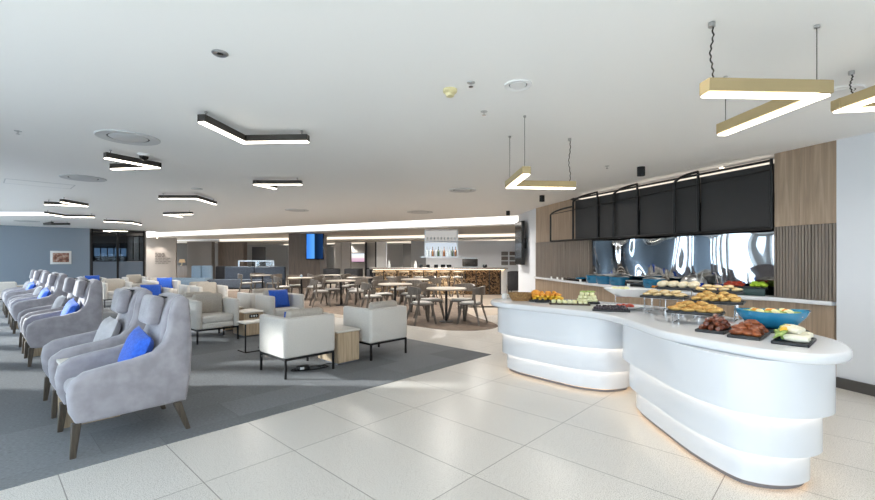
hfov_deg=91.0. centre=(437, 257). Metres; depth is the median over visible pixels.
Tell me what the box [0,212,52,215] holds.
recessed light
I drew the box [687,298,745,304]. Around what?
platter
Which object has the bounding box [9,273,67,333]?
armchair
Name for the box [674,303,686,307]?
croissant
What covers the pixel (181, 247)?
wall
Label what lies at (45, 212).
pendant light
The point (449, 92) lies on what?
smoke detector
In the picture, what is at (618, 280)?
casserole
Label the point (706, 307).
croissant
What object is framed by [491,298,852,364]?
countertop
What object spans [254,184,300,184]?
diffuser
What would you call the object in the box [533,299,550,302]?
dish
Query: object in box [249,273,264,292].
dining chair
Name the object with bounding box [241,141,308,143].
diffuser
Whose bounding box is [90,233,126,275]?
wall
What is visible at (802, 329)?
wrap
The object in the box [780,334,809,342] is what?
wrap
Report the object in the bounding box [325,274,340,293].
bistro table
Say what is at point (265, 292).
cushion
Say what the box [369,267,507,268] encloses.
countertop
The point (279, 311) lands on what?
seat cushion
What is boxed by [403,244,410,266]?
wall
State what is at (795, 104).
diffuser
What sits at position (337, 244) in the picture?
wall pier
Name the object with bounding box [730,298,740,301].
pastry
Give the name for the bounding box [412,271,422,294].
bar stool
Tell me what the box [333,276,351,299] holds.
dining chair
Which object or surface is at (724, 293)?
pastry
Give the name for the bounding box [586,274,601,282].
casserole
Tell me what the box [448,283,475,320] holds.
dining chair
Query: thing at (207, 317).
seat cushion
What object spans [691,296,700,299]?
pastry
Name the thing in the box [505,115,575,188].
pendant light
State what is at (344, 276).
dining chair
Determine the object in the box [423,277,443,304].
dining chair
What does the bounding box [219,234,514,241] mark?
light
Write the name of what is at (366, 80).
ceiling
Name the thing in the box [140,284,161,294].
cushion
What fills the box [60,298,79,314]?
cushion
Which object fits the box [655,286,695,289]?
platter
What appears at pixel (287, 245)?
wall
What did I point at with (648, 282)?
casserole
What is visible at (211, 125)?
diffuser
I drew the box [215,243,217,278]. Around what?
wall
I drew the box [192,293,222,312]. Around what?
cushion
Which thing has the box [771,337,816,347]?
plate
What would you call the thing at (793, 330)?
wrap
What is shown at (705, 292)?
pastry
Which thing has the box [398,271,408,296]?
bar stool
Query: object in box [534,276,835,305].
countertop
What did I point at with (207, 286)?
cushion
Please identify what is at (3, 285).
tub chair
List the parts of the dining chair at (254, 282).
backrest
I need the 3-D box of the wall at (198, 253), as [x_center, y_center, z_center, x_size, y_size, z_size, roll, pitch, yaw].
[-14.517,0.225,26.400,1.493,2.450,0.400,0,0,0]
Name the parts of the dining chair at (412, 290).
leg, backrest, leg, seat frame, leg, leg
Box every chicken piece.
[729,328,742,334]
[731,324,746,328]
[742,329,751,335]
[743,321,751,326]
[744,319,759,324]
[747,326,760,331]
[750,330,761,336]
[752,324,763,330]
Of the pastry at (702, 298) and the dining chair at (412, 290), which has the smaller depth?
the pastry at (702, 298)
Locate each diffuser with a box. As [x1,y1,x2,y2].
[104,158,159,167]
[111,167,159,169]
[159,198,196,198]
[198,122,245,143]
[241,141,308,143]
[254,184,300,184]
[506,174,529,188]
[508,187,575,188]
[701,92,829,99]
[718,96,828,135]
[833,97,874,112]
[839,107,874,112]
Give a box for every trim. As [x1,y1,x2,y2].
[146,215,517,232]
[146,225,500,237]
[177,239,219,242]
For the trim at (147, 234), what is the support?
attached to the wall at (168, 246)
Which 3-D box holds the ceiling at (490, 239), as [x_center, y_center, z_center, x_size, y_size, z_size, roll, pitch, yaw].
[-12.500,-0.960,32.112,43.000,0.100,23.776,0,0,0]
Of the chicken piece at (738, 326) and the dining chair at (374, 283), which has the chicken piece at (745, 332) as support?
the chicken piece at (738, 326)
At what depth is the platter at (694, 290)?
4.05 m
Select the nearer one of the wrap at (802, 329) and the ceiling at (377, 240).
the wrap at (802, 329)
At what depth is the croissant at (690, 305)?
3.58 m
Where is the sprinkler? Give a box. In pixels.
[467,81,474,87]
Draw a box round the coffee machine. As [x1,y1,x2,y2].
[462,258,477,267]
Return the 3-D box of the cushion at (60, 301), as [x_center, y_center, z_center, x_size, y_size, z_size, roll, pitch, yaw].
[-6.218,0.800,7.065,0.420,0.348,0.208,0,0,43]
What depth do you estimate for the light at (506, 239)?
26.40 m
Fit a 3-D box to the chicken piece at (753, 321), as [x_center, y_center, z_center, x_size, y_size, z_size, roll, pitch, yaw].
[2.241,0.461,3.069,0.047,0.049,0.098,0,0,-13]
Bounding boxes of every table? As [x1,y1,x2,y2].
[25,318,41,355]
[56,358,119,427]
[220,306,243,330]
[233,309,263,336]
[236,319,259,352]
[250,274,269,287]
[288,277,311,293]
[318,325,359,364]
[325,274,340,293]
[326,279,354,305]
[347,277,372,298]
[378,283,411,300]
[401,278,428,300]
[426,287,465,322]
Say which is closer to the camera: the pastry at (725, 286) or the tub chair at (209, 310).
the pastry at (725, 286)
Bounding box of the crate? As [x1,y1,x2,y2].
[730,286,767,295]
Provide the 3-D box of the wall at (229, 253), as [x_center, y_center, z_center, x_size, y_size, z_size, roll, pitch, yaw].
[-12.790,0.225,26.850,1.577,2.450,0.500,0,0,0]
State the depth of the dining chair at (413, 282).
12.02 m
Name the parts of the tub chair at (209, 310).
frame, seat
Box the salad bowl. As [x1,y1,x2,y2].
[734,308,810,328]
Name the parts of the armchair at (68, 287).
leg, leg, backrest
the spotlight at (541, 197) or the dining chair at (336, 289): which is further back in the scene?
the dining chair at (336, 289)
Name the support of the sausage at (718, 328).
on the plate at (713, 331)
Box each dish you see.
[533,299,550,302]
[563,277,585,281]
[598,304,643,309]
[604,287,657,296]
[625,280,643,286]
[680,273,706,289]
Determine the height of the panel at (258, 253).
2.160 m
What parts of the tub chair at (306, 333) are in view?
leg, leg, frame, leg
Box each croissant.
[667,306,680,309]
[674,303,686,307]
[680,307,693,311]
[681,301,693,304]
[689,304,701,307]
[693,308,705,312]
[696,301,709,305]
[702,305,715,309]
[706,308,720,312]
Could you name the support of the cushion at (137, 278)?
on the tub chair at (136, 279)
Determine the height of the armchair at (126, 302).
1.132 m
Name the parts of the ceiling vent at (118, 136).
plate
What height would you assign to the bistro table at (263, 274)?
0.768 m
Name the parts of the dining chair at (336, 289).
backrest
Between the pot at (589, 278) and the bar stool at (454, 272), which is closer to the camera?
the pot at (589, 278)
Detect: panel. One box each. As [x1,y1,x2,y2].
[252,247,265,266]
[592,203,773,295]
[800,140,835,224]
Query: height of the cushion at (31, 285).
0.404 m
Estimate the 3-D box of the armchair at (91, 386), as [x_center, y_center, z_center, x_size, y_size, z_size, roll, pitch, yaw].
[-2.617,0.884,3.625,0.770,1.132,0.856,0,0,43]
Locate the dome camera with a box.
[137,153,150,160]
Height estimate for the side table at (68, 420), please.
0.542 m
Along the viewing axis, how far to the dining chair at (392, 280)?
13.49 m
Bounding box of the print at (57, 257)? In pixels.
[53,253,68,261]
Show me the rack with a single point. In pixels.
(429, 233)
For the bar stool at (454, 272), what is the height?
0.972 m
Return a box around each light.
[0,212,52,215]
[43,221,69,224]
[44,197,88,206]
[44,210,94,217]
[103,149,161,169]
[103,229,127,231]
[104,218,141,224]
[148,216,517,237]
[158,193,216,204]
[163,210,192,217]
[197,111,309,143]
[211,49,228,57]
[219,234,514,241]
[253,178,302,188]
[283,239,514,245]
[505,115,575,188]
[581,159,773,198]
[699,21,833,135]
[830,70,874,112]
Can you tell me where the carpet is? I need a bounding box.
[0,300,490,490]
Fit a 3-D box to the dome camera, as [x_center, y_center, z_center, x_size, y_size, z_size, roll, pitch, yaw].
[-3.753,-1.288,5.499,0.140,0.083,0.138,0,0,0]
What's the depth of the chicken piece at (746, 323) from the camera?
2.96 m
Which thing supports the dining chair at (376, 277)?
on the floor
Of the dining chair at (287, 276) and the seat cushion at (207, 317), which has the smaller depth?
the seat cushion at (207, 317)
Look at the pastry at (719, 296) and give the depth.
3.78 m
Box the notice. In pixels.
[501,252,515,264]
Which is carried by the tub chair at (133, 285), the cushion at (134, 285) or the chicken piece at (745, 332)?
the cushion at (134, 285)
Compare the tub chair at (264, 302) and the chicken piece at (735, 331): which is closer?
the chicken piece at (735, 331)
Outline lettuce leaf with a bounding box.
[772,330,787,338]
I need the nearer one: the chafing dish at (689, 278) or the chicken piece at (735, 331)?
the chicken piece at (735, 331)
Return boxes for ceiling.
[0,0,874,233]
[146,225,514,239]
[177,237,514,244]
[255,239,505,244]
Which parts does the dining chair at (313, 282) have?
leg, backrest, leg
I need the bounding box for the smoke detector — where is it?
[443,87,456,97]
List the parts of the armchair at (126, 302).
leg, leg, backrest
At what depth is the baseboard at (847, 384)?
4.65 m
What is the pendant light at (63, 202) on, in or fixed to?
hanging from the ceiling at (366, 80)
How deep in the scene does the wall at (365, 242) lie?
26.40 m
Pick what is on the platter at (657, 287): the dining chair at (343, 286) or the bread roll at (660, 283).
the bread roll at (660, 283)
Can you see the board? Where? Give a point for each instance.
(550, 303)
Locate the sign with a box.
[155,253,170,261]
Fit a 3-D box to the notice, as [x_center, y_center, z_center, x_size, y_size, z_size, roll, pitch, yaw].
[3.841,0.020,23.170,0.800,0.720,0.020,0,0,0]
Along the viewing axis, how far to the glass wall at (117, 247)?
20.18 m
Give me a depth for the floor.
3.21 m
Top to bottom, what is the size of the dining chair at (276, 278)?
0.836 m
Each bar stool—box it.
[371,271,383,296]
[385,271,396,295]
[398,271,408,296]
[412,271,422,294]
[426,271,435,293]
[439,271,450,296]
[452,271,463,296]
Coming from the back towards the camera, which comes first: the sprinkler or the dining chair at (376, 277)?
the dining chair at (376, 277)
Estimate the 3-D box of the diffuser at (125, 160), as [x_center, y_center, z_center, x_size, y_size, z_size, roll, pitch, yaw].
[-3.898,-1.213,5.515,0.060,0.010,0.642,0,0,26]
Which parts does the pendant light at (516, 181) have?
arm, rod, arm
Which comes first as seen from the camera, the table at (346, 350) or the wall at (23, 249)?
the table at (346, 350)
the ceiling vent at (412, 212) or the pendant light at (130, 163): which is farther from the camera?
the ceiling vent at (412, 212)
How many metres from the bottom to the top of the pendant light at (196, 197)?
0.122 m
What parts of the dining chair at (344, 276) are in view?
backrest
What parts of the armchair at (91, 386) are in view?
leg, leg, backrest, leg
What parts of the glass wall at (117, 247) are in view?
frosted pane, clear pane, frosted pane, clear pane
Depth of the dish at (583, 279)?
9.12 m
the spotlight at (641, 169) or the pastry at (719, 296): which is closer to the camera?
the pastry at (719, 296)
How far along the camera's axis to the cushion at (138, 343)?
3.54 m
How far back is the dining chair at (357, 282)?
12.68 m
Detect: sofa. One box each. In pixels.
[172,266,212,284]
[207,266,285,288]
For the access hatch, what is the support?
attached to the ceiling at (366, 80)
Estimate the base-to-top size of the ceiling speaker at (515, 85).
0.014 m
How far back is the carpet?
4.58 m
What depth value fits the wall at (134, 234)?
21.12 m
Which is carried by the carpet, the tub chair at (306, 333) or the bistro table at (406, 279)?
the tub chair at (306, 333)
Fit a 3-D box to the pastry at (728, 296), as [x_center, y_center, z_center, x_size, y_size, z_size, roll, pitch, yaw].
[2.555,0.339,3.744,0.083,0.039,0.048,0,0,10]
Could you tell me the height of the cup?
0.070 m
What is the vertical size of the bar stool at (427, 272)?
0.972 m
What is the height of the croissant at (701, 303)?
0.042 m
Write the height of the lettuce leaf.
0.066 m
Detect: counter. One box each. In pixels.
[369,267,507,294]
[491,298,852,488]
[535,279,835,339]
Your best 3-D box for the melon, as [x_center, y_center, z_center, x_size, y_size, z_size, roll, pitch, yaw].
[1.260,0.465,5.510,0.130,0.120,0.132,0,0,0]
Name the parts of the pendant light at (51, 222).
arm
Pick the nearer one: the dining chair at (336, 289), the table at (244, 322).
the table at (244, 322)
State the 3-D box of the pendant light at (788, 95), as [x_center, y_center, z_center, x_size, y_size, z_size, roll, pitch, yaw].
[1.863,-1.123,2.800,0.724,0.416,0.845,0,0,0]
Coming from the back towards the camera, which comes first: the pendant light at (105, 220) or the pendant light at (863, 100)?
the pendant light at (105, 220)
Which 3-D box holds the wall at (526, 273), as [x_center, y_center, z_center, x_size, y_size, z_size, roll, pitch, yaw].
[2.814,0.060,12.418,0.500,2.780,1.805,0,0,-4]
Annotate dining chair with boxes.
[238,274,252,291]
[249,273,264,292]
[266,274,282,288]
[274,276,290,292]
[286,275,304,297]
[304,276,324,300]
[306,275,324,297]
[307,274,322,294]
[309,279,330,307]
[320,277,342,304]
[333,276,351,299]
[334,274,352,294]
[342,275,358,297]
[345,277,367,303]
[346,279,369,306]
[361,282,382,307]
[367,276,385,298]
[371,280,393,301]
[387,277,407,303]
[395,276,409,301]
[399,280,424,311]
[404,282,426,315]
[407,286,436,325]
[413,283,444,320]
[416,276,437,300]
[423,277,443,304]
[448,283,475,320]
[456,286,487,325]
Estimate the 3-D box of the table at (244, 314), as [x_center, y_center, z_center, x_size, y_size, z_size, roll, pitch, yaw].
[-3.563,1.218,8.089,0.520,0.464,0.380,0,0,43]
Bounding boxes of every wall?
[0,225,89,284]
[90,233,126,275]
[91,229,144,278]
[127,231,145,276]
[146,238,176,279]
[177,243,186,264]
[187,242,214,278]
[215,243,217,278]
[218,242,246,265]
[247,245,333,275]
[287,245,288,274]
[334,244,402,276]
[365,242,366,267]
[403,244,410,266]
[426,240,517,284]
[518,208,535,291]
[536,198,591,281]
[598,163,773,210]
[774,132,874,384]
[774,148,799,226]
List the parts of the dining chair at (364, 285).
backrest, leg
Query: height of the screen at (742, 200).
0.951 m
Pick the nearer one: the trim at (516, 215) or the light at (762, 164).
the light at (762, 164)
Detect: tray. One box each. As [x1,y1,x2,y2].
[462,266,477,267]
[592,308,629,312]
[734,286,767,288]
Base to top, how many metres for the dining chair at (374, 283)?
0.836 m
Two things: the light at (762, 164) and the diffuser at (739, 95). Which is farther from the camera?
the light at (762, 164)
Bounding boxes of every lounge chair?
[323,268,339,286]
[344,268,362,283]
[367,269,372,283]
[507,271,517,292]
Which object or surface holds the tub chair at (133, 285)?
on the carpet
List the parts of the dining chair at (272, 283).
backrest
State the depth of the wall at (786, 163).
5.33 m
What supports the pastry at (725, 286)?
on the pastry
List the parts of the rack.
light panel, panel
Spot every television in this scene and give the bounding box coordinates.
[352,253,364,261]
[515,221,525,264]
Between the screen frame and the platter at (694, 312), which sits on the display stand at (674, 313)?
the platter at (694, 312)
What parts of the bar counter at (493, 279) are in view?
panel, panel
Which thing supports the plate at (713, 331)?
on the buffet counter at (752, 411)
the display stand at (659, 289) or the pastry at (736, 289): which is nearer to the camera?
the pastry at (736, 289)
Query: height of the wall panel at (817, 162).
0.935 m
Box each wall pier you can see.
[335,242,340,276]
[341,242,351,278]
[367,242,374,267]
[376,242,386,266]
[411,241,425,266]
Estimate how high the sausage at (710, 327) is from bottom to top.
0.043 m
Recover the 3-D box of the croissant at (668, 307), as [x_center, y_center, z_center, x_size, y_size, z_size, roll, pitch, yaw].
[2.014,0.427,3.670,0.102,0.042,0.057,0,0,14]
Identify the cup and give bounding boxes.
[502,293,508,298]
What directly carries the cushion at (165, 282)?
on the tub chair at (175, 283)
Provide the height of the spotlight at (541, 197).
0.130 m
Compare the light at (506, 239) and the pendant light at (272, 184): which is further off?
the light at (506, 239)
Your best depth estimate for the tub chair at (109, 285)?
12.87 m
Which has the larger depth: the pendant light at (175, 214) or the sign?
the sign
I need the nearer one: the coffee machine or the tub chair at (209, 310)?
the tub chair at (209, 310)
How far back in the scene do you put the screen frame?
21.07 m
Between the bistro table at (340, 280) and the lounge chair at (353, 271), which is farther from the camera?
the lounge chair at (353, 271)
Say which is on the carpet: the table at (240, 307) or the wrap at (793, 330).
the table at (240, 307)
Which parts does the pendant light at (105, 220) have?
arm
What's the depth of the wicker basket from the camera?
5.49 m
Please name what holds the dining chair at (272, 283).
on the floor
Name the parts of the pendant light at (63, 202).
arm, arm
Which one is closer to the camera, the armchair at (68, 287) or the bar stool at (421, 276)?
the armchair at (68, 287)
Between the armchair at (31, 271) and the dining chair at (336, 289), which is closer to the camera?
the armchair at (31, 271)
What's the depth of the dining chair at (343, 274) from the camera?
16.85 m
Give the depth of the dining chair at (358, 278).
13.54 m
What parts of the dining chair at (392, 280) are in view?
backrest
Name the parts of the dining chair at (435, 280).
backrest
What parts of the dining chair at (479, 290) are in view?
leg, leg, seat frame, leg, backrest, leg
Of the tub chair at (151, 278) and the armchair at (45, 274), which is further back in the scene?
the tub chair at (151, 278)
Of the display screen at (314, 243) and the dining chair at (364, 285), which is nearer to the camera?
the dining chair at (364, 285)
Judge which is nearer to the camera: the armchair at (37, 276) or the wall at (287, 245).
the armchair at (37, 276)
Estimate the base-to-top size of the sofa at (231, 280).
1.035 m
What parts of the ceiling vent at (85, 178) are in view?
plate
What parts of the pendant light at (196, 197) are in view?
arm, arm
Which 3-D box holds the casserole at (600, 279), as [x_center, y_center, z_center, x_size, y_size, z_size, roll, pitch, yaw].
[3.202,0.405,8.183,0.348,0.180,0.348,0,0,22]
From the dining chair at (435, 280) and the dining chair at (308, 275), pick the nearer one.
the dining chair at (435, 280)
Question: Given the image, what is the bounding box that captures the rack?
[421,229,461,257]
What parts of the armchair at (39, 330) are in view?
leg, leg, backrest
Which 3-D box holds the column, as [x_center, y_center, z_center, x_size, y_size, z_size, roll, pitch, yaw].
[-6.400,0.140,21.300,1.500,2.620,1.300,0,0,0]
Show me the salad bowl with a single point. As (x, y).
(769, 320)
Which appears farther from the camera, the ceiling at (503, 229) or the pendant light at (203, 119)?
the ceiling at (503, 229)
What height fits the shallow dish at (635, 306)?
0.039 m
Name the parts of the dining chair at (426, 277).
backrest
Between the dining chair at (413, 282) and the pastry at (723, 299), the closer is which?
the pastry at (723, 299)
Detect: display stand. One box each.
[644,298,683,315]
[659,289,696,309]
[672,313,710,322]
[693,303,738,322]
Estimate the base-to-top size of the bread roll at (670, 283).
0.066 m
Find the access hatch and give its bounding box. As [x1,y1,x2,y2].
[3,178,75,188]
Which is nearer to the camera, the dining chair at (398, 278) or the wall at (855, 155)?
the wall at (855, 155)
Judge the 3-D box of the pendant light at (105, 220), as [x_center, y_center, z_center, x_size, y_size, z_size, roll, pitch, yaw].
[-10.781,-1.269,15.014,0.514,0.122,1.493,0,0,9]
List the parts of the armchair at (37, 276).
backrest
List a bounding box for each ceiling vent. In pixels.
[13,220,39,221]
[59,174,106,181]
[94,129,160,145]
[285,209,308,211]
[407,211,432,213]
[449,188,475,192]
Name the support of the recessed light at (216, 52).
in the ceiling at (366, 80)
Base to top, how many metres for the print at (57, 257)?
0.400 m
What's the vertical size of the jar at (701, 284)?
0.296 m
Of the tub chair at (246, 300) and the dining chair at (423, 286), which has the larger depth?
the dining chair at (423, 286)
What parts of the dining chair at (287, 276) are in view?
backrest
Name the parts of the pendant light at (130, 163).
arm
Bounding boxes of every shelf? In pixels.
[421,256,461,257]
[425,242,457,242]
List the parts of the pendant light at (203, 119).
arm, arm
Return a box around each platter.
[640,294,689,299]
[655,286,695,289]
[666,309,724,316]
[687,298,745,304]
[693,289,743,293]
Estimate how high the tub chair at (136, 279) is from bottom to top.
0.810 m
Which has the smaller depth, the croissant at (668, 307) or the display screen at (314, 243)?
the croissant at (668, 307)
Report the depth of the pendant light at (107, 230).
19.35 m
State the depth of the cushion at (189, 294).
7.99 m
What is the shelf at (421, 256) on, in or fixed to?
attached to the rack
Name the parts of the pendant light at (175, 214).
arm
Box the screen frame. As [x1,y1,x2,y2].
[238,260,273,266]
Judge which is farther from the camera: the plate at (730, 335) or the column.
the column
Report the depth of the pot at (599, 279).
8.05 m
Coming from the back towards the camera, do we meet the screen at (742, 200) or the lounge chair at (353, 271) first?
the lounge chair at (353, 271)
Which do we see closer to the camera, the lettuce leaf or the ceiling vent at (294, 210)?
the lettuce leaf
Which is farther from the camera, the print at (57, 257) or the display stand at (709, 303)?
the print at (57, 257)
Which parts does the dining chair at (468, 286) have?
leg, leg, backrest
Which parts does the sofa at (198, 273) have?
seat, backrest, backrest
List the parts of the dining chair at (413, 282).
backrest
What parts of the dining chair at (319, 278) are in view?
backrest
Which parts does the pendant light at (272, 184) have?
arm, arm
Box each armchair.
[1,269,42,313]
[3,270,49,317]
[7,272,58,326]
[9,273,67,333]
[17,276,87,353]
[22,279,102,366]
[41,287,151,418]
[54,292,191,459]
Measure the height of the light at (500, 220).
0.370 m
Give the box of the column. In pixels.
[289,234,326,287]
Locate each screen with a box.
[306,234,323,258]
[550,158,773,241]
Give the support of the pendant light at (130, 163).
hanging from the ceiling at (366, 80)
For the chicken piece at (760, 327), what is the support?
on the chicken piece
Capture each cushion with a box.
[26,281,35,289]
[33,286,43,294]
[38,287,50,297]
[51,295,67,308]
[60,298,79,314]
[85,275,99,280]
[93,316,120,341]
[105,279,124,290]
[118,326,153,361]
[126,274,141,282]
[132,283,153,287]
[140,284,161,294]
[157,277,172,287]
[183,291,211,297]
[189,281,207,284]
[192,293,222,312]
[196,282,216,292]
[202,312,232,322]
[252,288,275,292]
[263,289,282,295]
[268,289,289,307]
[275,306,298,315]
[285,307,322,317]
[368,300,396,308]
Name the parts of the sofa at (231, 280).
backrest, seat, backrest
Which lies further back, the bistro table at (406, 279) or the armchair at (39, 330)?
the bistro table at (406, 279)
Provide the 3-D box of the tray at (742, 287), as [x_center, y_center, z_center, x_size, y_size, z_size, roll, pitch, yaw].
[4.133,0.389,5.780,0.480,0.012,0.240,0,0,40]
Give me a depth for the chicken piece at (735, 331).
2.98 m
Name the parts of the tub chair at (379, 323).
leg, frame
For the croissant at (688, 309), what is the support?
on the platter at (694, 312)
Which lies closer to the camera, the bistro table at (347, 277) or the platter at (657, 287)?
the platter at (657, 287)
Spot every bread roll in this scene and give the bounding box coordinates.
[657,281,666,286]
[667,281,676,286]
[677,282,687,287]
[688,282,697,287]
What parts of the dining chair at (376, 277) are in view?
backrest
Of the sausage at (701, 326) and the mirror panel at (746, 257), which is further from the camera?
the mirror panel at (746, 257)
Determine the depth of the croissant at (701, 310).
3.54 m
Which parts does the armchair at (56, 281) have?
leg, backrest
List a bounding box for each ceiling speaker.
[504,79,531,91]
[819,84,865,100]
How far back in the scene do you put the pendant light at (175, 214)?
12.02 m
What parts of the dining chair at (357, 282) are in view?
leg, backrest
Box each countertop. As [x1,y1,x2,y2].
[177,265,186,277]
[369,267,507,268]
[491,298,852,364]
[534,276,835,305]
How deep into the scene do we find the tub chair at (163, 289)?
10.34 m
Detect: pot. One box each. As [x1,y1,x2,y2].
[586,275,596,282]
[596,276,609,283]
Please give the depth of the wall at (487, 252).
23.20 m
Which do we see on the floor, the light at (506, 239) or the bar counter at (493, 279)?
the bar counter at (493, 279)
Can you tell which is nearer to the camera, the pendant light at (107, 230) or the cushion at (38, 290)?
the cushion at (38, 290)
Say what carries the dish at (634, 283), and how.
on the countertop at (744, 297)
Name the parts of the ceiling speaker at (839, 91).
plate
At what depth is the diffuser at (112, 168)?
5.81 m
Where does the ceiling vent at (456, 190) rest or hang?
in the ceiling at (366, 80)
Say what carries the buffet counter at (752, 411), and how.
on the floor
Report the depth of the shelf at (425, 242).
17.48 m
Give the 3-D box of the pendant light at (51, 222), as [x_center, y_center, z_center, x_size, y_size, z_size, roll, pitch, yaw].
[-13.967,-1.269,15.517,0.950,0.122,0.600,0,0,0]
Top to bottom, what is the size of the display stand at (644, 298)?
0.152 m
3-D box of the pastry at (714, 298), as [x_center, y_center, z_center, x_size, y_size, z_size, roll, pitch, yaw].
[2.451,0.363,3.804,0.082,0.045,0.049,0,0,0]
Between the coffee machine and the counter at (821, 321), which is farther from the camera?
the coffee machine
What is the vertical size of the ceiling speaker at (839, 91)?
0.014 m
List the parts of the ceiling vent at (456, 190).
plate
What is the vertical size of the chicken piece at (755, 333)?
0.045 m
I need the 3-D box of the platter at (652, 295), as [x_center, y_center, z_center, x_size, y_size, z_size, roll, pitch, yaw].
[2.260,0.385,4.280,0.400,0.021,0.240,0,0,40]
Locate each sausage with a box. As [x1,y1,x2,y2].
[699,324,707,328]
[705,317,713,321]
[708,324,714,329]
[713,317,722,322]
[715,326,723,330]
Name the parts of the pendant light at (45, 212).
arm, arm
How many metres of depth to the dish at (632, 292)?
4.74 m
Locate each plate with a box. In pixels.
[695,326,731,334]
[727,332,770,340]
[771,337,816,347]
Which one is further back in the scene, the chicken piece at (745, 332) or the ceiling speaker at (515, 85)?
the ceiling speaker at (515, 85)
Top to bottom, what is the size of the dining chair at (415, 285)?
0.836 m
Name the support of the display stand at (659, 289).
on the buffet counter at (752, 411)
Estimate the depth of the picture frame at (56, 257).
18.69 m
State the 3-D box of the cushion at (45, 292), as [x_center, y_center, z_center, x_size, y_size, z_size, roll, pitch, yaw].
[-7.985,0.800,8.719,0.474,0.404,0.208,0,0,43]
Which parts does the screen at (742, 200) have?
bent frame, bent frame, panel, panel, bent frame, wire rail, rail, panel, rail, bent frame, panel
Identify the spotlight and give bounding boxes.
[539,195,544,201]
[637,166,644,176]
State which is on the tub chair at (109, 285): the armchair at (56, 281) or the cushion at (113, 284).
the cushion at (113, 284)
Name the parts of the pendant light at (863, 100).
arm, arm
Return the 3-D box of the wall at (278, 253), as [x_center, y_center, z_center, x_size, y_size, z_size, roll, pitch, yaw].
[-10.706,0.250,31.050,6.633,2.400,0.100,0,0,0]
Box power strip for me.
[290,363,331,370]
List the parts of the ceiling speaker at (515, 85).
plate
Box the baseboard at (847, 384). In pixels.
[836,377,874,396]
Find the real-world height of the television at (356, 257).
0.620 m
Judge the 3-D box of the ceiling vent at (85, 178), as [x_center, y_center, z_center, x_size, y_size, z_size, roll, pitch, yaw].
[-5.885,-1.323,7.149,0.620,0.014,0.620,0,0,0]
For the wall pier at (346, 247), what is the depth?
26.60 m
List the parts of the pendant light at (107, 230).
arm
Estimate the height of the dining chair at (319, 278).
0.836 m
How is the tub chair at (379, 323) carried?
on the carpet
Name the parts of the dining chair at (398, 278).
backrest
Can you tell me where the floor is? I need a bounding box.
[0,280,874,499]
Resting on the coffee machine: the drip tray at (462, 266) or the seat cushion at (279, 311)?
the drip tray at (462, 266)
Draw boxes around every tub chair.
[0,281,16,299]
[102,279,132,307]
[122,274,147,283]
[122,283,153,288]
[137,284,172,292]
[142,277,166,283]
[149,278,180,293]
[179,281,207,295]
[183,291,219,332]
[189,293,238,344]
[190,282,227,296]
[237,288,275,308]
[255,289,303,316]
[259,307,334,379]
[343,300,406,360]
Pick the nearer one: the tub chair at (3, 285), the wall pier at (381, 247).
the tub chair at (3, 285)
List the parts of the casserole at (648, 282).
lid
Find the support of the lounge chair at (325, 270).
on the floor
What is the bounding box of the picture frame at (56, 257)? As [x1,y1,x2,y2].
[50,251,70,263]
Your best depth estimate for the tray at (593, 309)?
4.40 m
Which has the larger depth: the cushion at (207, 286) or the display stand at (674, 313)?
the cushion at (207, 286)
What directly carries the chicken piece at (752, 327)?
on the chicken piece at (755, 333)
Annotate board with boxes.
[549,302,590,305]
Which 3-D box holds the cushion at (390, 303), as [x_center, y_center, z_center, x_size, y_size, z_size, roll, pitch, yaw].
[-0.819,0.820,6.397,0.165,0.361,0.490,0,0,43]
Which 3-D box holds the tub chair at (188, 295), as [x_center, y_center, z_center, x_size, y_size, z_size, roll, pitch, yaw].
[-4.652,1.045,8.231,0.692,0.810,0.720,0,0,43]
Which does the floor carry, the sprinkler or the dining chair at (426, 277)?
the dining chair at (426, 277)
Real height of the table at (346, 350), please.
0.464 m
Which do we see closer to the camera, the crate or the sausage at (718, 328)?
the sausage at (718, 328)
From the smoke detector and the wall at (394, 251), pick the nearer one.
the smoke detector
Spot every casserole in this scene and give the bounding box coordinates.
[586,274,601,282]
[596,275,613,283]
[609,275,629,285]
[642,277,665,287]
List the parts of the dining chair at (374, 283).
backrest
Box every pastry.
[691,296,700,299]
[701,297,709,300]
[703,290,712,294]
[709,296,718,300]
[715,294,724,298]
[718,291,729,295]
[720,297,729,301]
[723,285,734,288]
[725,295,735,298]
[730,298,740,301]
[731,288,742,291]
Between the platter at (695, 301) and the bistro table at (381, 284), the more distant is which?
the bistro table at (381, 284)
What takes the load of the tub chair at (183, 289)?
on the carpet
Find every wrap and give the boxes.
[779,325,801,333]
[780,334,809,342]
[783,324,805,331]
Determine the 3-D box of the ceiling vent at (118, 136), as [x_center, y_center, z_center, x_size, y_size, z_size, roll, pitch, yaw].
[-3.410,-1.323,4.746,0.600,0.014,0.600,0,0,0]
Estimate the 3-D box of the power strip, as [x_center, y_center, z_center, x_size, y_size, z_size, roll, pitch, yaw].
[-1.495,1.414,5.753,0.232,0.060,0.939,0,0,43]
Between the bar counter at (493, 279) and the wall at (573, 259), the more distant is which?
the bar counter at (493, 279)
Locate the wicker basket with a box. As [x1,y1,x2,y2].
[508,292,532,300]
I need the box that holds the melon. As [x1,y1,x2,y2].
[531,290,540,298]
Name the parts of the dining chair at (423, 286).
backrest, leg, leg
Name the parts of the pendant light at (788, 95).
arm, arm, rod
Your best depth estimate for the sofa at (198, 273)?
21.96 m

